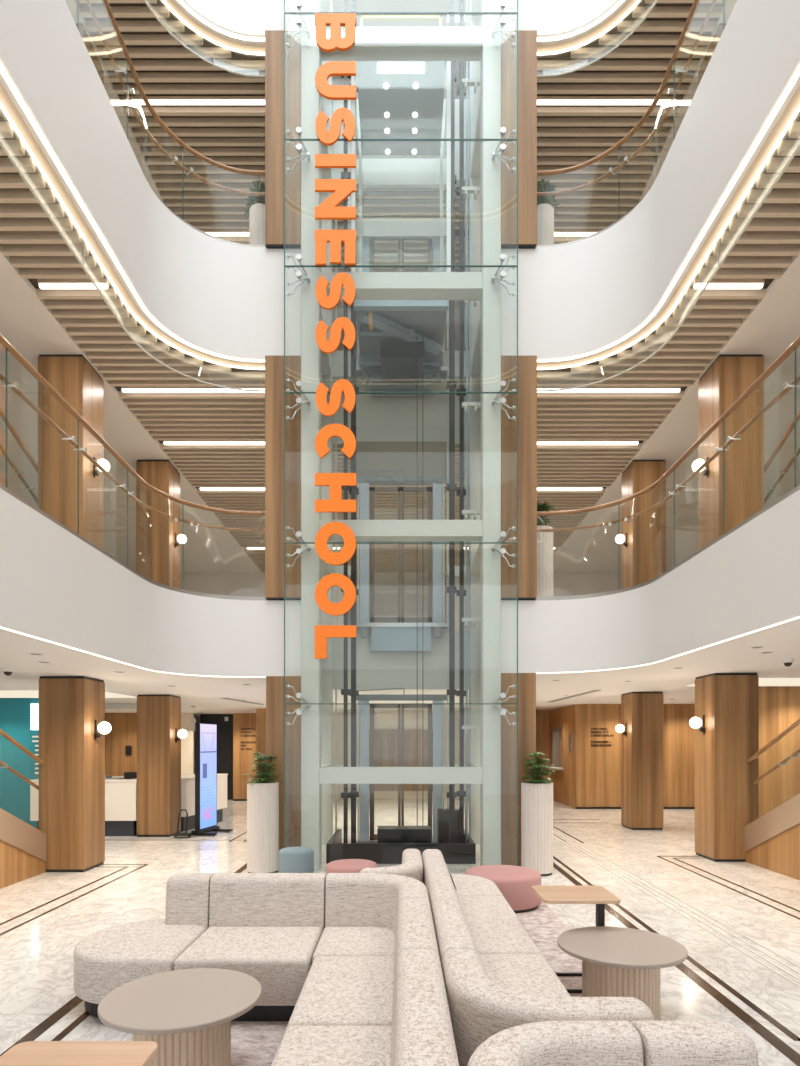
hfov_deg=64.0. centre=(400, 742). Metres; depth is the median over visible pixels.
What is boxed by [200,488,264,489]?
diffuser
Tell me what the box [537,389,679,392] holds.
diffuser
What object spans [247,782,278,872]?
planter
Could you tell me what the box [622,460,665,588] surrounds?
wooden column
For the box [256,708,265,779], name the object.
wall
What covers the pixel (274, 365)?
column
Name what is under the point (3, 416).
staircase
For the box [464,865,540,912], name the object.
pouf
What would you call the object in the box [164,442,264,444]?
diffuser
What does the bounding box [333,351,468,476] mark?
wall
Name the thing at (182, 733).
wall light
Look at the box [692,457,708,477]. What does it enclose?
wall light
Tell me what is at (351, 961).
sofa
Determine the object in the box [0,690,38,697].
recessed light
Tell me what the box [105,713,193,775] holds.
wall
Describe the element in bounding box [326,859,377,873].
pouf
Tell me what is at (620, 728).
wall light
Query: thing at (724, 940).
floor guide line
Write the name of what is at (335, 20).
letter sign
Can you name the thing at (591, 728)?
lettering
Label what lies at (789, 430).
staircase
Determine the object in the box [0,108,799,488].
ceiling
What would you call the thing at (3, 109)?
led strip
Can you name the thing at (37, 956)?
floor
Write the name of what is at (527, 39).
column
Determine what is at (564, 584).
wall
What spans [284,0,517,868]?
shaft
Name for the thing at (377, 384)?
door
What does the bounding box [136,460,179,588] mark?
wooden column
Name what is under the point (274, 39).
column
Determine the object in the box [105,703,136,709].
ceiling
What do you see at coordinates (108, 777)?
paper tray
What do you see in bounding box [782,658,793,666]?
dome camera
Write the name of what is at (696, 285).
diffuser
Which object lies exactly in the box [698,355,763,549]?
wooden column
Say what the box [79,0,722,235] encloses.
ceiling
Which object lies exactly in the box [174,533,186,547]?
wall light
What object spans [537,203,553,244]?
planter
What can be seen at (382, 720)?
wall
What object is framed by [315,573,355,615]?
letter sign
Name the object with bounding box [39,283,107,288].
diffuser
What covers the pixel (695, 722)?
wall light
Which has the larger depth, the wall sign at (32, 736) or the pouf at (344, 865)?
the wall sign at (32, 736)
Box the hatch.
[549,727,563,769]
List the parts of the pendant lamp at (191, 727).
lamp shade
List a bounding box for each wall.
[0,698,29,824]
[30,698,38,827]
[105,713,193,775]
[173,0,628,44]
[180,573,343,624]
[194,586,446,773]
[200,714,232,799]
[233,713,255,798]
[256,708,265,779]
[333,99,468,188]
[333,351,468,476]
[333,632,468,689]
[333,711,468,798]
[359,730,442,790]
[455,573,621,781]
[549,705,573,807]
[559,729,561,766]
[574,704,694,808]
[759,686,799,817]
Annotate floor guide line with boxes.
[553,830,799,987]
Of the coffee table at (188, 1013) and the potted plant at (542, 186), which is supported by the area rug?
the coffee table at (188, 1013)
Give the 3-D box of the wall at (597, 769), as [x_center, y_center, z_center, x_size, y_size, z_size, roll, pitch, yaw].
[6.550,0.340,16.550,4.100,2.720,0.100,0,0,0]
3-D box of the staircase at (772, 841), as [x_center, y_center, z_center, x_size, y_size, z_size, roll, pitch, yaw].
[5.670,0.164,7.386,1.520,3.072,3.851,0,0,0]
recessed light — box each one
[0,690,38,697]
[27,653,44,654]
[105,692,136,697]
[687,678,799,685]
[759,651,774,653]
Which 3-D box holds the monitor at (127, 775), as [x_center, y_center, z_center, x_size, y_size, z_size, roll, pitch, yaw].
[-4.940,0.605,11.880,0.380,0.130,0.100,0,0,0]
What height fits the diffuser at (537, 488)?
0.033 m
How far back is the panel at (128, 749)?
18.46 m
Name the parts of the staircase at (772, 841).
handrail, rail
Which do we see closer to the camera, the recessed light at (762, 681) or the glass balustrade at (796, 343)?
the glass balustrade at (796, 343)
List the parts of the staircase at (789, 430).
rail, handrail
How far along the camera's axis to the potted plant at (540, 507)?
9.30 m
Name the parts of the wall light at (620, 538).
globe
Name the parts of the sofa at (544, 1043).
backrest, backrest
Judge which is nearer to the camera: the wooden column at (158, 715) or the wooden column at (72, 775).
the wooden column at (72, 775)
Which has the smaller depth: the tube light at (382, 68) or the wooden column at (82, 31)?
the wooden column at (82, 31)
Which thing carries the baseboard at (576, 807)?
attached to the wall at (597, 769)
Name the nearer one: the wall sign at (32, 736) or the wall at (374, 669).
the wall at (374, 669)
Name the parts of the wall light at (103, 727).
globe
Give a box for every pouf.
[279,847,313,872]
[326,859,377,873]
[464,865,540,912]
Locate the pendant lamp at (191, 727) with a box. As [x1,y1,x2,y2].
[186,706,195,730]
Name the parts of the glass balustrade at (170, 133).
handrail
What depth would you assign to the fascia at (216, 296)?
7.35 m
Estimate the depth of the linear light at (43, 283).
7.21 m
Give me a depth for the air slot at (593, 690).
13.19 m
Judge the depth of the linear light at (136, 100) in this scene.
9.52 m
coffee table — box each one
[98,968,261,1065]
[557,926,687,1020]
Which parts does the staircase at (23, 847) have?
rail, handrail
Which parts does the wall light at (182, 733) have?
globe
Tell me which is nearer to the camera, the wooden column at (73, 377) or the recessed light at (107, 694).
the wooden column at (73, 377)
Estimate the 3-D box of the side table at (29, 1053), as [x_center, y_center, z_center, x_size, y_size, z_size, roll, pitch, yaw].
[-1.090,1.365,2.025,0.500,0.641,0.450,0,0,0]
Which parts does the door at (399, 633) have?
door panel, sill, door panel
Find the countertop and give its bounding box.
[30,774,227,781]
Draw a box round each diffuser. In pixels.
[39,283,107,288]
[122,389,264,392]
[128,100,264,104]
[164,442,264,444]
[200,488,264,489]
[207,233,248,235]
[537,100,673,104]
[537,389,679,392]
[537,442,637,444]
[537,488,601,489]
[554,233,594,235]
[694,283,762,288]
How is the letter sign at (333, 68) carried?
attached to the shaft
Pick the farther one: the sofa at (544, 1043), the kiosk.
the kiosk
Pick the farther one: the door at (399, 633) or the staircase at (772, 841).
the door at (399, 633)
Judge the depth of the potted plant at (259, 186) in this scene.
9.23 m
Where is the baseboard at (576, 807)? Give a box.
[576,807,694,808]
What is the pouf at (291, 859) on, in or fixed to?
on the floor at (37, 956)
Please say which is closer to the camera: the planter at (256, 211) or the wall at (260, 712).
the planter at (256, 211)
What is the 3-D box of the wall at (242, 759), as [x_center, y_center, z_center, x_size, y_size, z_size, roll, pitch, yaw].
[-4.315,0.390,18.900,1.230,2.620,0.200,0,0,0]
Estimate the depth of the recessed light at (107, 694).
11.84 m
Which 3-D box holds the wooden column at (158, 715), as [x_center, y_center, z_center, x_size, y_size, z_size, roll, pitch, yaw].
[-4.480,0.411,11.870,0.600,2.579,0.600,0,0,0]
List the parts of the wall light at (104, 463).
globe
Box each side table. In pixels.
[0,1041,157,1065]
[531,885,619,992]
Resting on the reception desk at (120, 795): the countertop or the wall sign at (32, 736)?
the countertop
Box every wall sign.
[31,704,38,729]
[32,736,38,755]
[241,728,255,749]
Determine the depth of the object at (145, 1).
8.67 m
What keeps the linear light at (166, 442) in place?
attached to the ceiling at (34, 282)
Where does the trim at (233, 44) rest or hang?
attached to the wall at (248, 18)
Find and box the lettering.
[591,728,613,745]
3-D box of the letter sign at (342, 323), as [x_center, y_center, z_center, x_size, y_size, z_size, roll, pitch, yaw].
[-0.849,-5.285,8.319,0.519,0.467,0.038,0,0,0]
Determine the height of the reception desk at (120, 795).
1.030 m
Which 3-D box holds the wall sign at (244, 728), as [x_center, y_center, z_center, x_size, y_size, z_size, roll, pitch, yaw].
[-4.410,-0.118,18.794,0.580,0.643,0.012,0,0,0]
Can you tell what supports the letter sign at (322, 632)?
attached to the shaft
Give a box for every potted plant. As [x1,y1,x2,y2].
[243,752,281,783]
[244,180,264,218]
[521,752,554,783]
[537,178,560,214]
[537,501,554,525]
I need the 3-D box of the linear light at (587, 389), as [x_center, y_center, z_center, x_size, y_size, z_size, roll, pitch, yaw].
[2.850,-5.186,9.380,2.480,0.078,0.064,0,0,0]
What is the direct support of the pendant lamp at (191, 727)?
hanging from the ceiling at (206, 694)
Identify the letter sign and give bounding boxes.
[315,13,355,51]
[315,61,355,99]
[315,107,355,145]
[315,154,355,167]
[315,179,355,219]
[315,230,355,264]
[315,272,355,309]
[315,317,355,353]
[315,379,355,416]
[315,423,355,458]
[315,473,355,511]
[315,522,355,564]
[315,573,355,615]
[315,625,355,658]
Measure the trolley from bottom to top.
0.508 m
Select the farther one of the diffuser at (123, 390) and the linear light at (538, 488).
the linear light at (538, 488)
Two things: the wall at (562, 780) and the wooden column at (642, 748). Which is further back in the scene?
the wall at (562, 780)
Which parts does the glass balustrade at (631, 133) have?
handrail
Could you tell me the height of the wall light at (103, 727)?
0.270 m
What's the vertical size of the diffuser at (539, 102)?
0.033 m
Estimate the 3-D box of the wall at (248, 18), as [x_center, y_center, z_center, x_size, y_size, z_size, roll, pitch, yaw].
[0.000,-10.335,4.250,6.340,1.430,9.140,0,0,0]
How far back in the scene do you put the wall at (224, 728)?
19.20 m
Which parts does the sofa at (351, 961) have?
seat, backrest, seat, backrest, seat, seat, seat, backrest, backrest, backrest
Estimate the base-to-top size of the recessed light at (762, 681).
0.010 m
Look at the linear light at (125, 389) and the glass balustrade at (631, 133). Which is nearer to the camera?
the glass balustrade at (631, 133)
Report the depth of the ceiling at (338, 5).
15.92 m
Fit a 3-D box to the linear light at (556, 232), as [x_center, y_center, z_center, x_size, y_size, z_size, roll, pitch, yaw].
[2.850,-9.576,12.020,2.480,0.078,0.064,0,0,0]
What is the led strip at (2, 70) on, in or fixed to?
attached to the fascia at (216, 296)
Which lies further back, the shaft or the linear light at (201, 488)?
the linear light at (201, 488)
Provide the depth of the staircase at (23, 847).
7.83 m
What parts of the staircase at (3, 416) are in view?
rail, handrail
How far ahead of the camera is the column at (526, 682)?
8.70 m
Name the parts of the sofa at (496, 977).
backrest, backrest, backrest, seat, seat, seat, backrest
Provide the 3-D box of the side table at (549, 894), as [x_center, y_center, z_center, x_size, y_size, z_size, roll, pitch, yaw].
[1.210,1.365,4.475,0.520,0.641,0.450,0,0,0]
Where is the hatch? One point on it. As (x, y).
(555, 731)
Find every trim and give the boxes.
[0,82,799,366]
[165,0,636,51]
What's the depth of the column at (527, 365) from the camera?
8.64 m
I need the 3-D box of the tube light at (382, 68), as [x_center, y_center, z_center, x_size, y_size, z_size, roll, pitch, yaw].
[0.000,-9.777,9.275,0.680,0.035,0.110,0,0,0]
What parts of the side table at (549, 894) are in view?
leg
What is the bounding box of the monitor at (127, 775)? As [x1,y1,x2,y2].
[124,772,136,778]
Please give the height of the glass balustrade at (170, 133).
1.091 m
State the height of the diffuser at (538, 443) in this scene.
0.033 m
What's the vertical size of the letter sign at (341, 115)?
0.493 m
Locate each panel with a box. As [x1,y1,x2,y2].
[125,746,131,754]
[356,311,446,351]
[569,734,571,751]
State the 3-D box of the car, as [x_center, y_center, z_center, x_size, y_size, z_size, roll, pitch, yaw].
[0.000,-8.360,9.932,1.600,4.680,1.625,0,0,0]
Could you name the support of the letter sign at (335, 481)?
attached to the shaft
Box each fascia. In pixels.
[0,0,799,362]
[0,488,799,677]
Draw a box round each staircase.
[0,407,37,503]
[0,729,46,888]
[745,719,799,879]
[764,411,799,503]
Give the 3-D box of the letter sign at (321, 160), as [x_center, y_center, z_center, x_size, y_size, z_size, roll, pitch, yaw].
[-0.849,-7.548,8.319,0.519,0.169,0.038,0,0,0]
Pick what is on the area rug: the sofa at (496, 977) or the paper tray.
the sofa at (496, 977)
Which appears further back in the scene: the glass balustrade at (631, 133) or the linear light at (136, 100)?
the linear light at (136, 100)
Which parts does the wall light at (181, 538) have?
globe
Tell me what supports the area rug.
on the floor at (37, 956)
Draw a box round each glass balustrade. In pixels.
[0,334,266,599]
[77,0,265,246]
[535,336,799,599]
[536,0,724,246]
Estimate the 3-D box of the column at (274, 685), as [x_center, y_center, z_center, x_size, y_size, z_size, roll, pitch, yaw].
[-1.594,0.396,8.825,0.482,2.608,0.250,0,0,0]
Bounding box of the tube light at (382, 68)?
[377,63,424,73]
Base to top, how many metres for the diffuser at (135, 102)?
0.033 m
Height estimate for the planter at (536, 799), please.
1.180 m
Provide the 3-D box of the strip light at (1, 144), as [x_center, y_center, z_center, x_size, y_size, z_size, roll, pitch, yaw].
[0.000,-5.053,4.250,6.580,0.295,9.378,0,0,0]
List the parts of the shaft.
light frame, light frame, light frame, guide rail, guide rail, guide rail, light frame, light frame, light frame, guide rail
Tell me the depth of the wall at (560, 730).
19.30 m
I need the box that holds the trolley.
[172,809,191,837]
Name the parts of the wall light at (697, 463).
globe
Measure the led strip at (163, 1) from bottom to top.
0.022 m
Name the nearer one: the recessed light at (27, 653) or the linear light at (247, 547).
the recessed light at (27, 653)
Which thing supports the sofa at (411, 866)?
on the area rug
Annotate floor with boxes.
[0,799,799,1065]
[356,629,468,631]
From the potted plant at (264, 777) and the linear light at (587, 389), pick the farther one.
the linear light at (587, 389)
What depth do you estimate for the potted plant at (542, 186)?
9.20 m
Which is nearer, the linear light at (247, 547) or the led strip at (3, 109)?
the led strip at (3, 109)
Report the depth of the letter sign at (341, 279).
8.31 m
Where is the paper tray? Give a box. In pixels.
[105,775,123,779]
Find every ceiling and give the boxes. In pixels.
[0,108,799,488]
[0,621,799,715]
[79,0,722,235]
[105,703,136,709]
[332,0,468,98]
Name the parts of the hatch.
hatch frame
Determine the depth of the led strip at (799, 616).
6.39 m
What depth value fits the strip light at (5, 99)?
6.46 m
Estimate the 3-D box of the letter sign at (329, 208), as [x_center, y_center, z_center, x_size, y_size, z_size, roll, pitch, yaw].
[-0.849,-7.049,8.319,0.519,0.519,0.038,0,0,0]
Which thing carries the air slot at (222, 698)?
attached to the ceiling at (206, 694)
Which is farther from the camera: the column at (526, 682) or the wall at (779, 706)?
the wall at (779, 706)
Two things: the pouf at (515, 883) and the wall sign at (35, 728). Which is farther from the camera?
the wall sign at (35, 728)
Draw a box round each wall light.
[93,457,109,477]
[94,720,110,739]
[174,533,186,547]
[175,728,186,741]
[615,533,627,547]
[616,723,626,736]
[689,715,705,733]
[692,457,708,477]
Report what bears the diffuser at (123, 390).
attached to the linear light at (125, 389)
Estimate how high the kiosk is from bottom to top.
2.069 m
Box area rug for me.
[231,901,581,1065]
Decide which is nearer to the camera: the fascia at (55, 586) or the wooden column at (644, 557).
the fascia at (55, 586)
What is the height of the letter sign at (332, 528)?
0.545 m
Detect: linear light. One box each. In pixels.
[38,279,108,288]
[121,386,264,392]
[126,96,264,104]
[163,440,264,444]
[199,487,264,489]
[201,230,248,235]
[247,547,339,548]
[537,96,675,104]
[537,386,680,392]
[537,440,638,444]
[537,487,602,489]
[554,230,600,235]
[693,279,763,288]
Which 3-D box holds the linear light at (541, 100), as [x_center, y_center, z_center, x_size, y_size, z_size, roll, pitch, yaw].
[2.850,-9.576,9.545,2.480,0.078,0.064,0,0,0]
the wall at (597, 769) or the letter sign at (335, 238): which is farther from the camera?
the wall at (597, 769)
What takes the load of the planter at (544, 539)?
on the floor at (357, 630)
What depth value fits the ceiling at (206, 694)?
9.29 m
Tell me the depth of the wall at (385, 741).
19.42 m
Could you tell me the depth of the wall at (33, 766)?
12.42 m
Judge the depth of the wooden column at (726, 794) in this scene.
9.14 m
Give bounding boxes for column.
[38,355,103,549]
[39,676,104,871]
[75,23,103,85]
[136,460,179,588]
[137,694,180,836]
[265,30,300,248]
[265,356,300,599]
[266,676,300,850]
[501,30,536,248]
[501,356,536,599]
[501,673,535,865]
[621,692,662,829]
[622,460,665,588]
[695,673,758,861]
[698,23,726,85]
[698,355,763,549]
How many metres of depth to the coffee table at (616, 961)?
3.82 m
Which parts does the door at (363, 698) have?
door panel, sill, door panel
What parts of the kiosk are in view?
plate, casing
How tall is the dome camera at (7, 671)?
0.095 m
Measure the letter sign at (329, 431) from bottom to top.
0.454 m
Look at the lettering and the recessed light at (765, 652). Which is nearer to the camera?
the recessed light at (765, 652)
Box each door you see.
[356,214,446,395]
[356,469,446,650]
[356,688,446,842]
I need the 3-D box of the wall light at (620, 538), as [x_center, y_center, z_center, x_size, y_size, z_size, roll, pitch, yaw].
[4.103,-3.775,11.920,0.215,0.270,0.170,0,0,0]
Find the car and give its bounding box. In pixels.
[351,15,450,379]
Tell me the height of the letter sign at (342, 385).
0.480 m
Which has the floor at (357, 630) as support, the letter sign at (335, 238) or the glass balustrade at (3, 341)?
the glass balustrade at (3, 341)
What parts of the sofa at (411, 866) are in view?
backrest, backrest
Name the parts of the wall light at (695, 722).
globe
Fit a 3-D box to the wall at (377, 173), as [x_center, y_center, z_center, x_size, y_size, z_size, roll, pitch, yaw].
[0.000,-10.270,10.980,3.120,1.460,0.100,0,0,0]
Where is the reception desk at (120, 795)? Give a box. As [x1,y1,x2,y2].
[30,774,227,835]
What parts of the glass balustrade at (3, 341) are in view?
rail, handrail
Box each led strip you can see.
[0,62,799,361]
[0,101,799,369]
[0,616,799,676]
[161,0,640,55]
[177,0,624,40]
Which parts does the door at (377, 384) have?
door panel, sill, door panel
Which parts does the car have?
glass, sling frame, ceiling panel, glass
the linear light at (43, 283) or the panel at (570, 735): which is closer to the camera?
the linear light at (43, 283)
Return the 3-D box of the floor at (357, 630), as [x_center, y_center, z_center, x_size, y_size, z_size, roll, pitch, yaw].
[0.000,-1.925,8.250,17.200,0.050,25.500,0,0,0]
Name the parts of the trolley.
load plate, handle frame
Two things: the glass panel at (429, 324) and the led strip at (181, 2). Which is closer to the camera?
the led strip at (181, 2)
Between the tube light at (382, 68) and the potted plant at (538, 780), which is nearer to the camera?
the potted plant at (538, 780)
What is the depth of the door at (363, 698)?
10.83 m
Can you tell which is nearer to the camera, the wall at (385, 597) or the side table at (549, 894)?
the side table at (549, 894)
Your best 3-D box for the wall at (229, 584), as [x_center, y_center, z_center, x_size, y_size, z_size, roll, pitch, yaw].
[-5.110,-3.550,19.460,6.980,3.200,0.120,0,0,0]
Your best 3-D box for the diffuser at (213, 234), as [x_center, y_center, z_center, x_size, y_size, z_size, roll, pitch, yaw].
[-2.850,-9.553,12.020,2.460,0.033,0.044,0,0,0]
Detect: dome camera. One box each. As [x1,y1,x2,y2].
[1,667,13,675]
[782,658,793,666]
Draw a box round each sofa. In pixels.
[74,873,458,1065]
[359,849,422,882]
[422,849,654,1065]
[467,1021,758,1065]
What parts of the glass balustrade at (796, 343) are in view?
rail, handrail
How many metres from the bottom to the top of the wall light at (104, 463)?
0.270 m
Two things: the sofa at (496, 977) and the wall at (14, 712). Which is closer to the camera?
the sofa at (496, 977)
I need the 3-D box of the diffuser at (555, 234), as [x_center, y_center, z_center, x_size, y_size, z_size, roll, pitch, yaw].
[2.850,-9.553,12.020,2.460,0.033,0.044,0,0,0]
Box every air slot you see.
[222,698,263,704]
[549,690,600,701]
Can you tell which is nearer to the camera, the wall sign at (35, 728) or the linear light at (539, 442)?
the linear light at (539, 442)
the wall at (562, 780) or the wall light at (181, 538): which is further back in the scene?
the wall at (562, 780)
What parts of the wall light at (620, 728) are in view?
globe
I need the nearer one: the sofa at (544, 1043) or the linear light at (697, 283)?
the sofa at (544, 1043)
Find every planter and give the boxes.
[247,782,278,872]
[249,203,264,244]
[521,782,552,875]
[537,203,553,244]
[537,525,552,596]
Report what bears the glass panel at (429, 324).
on the car
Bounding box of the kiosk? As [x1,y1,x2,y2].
[190,723,232,835]

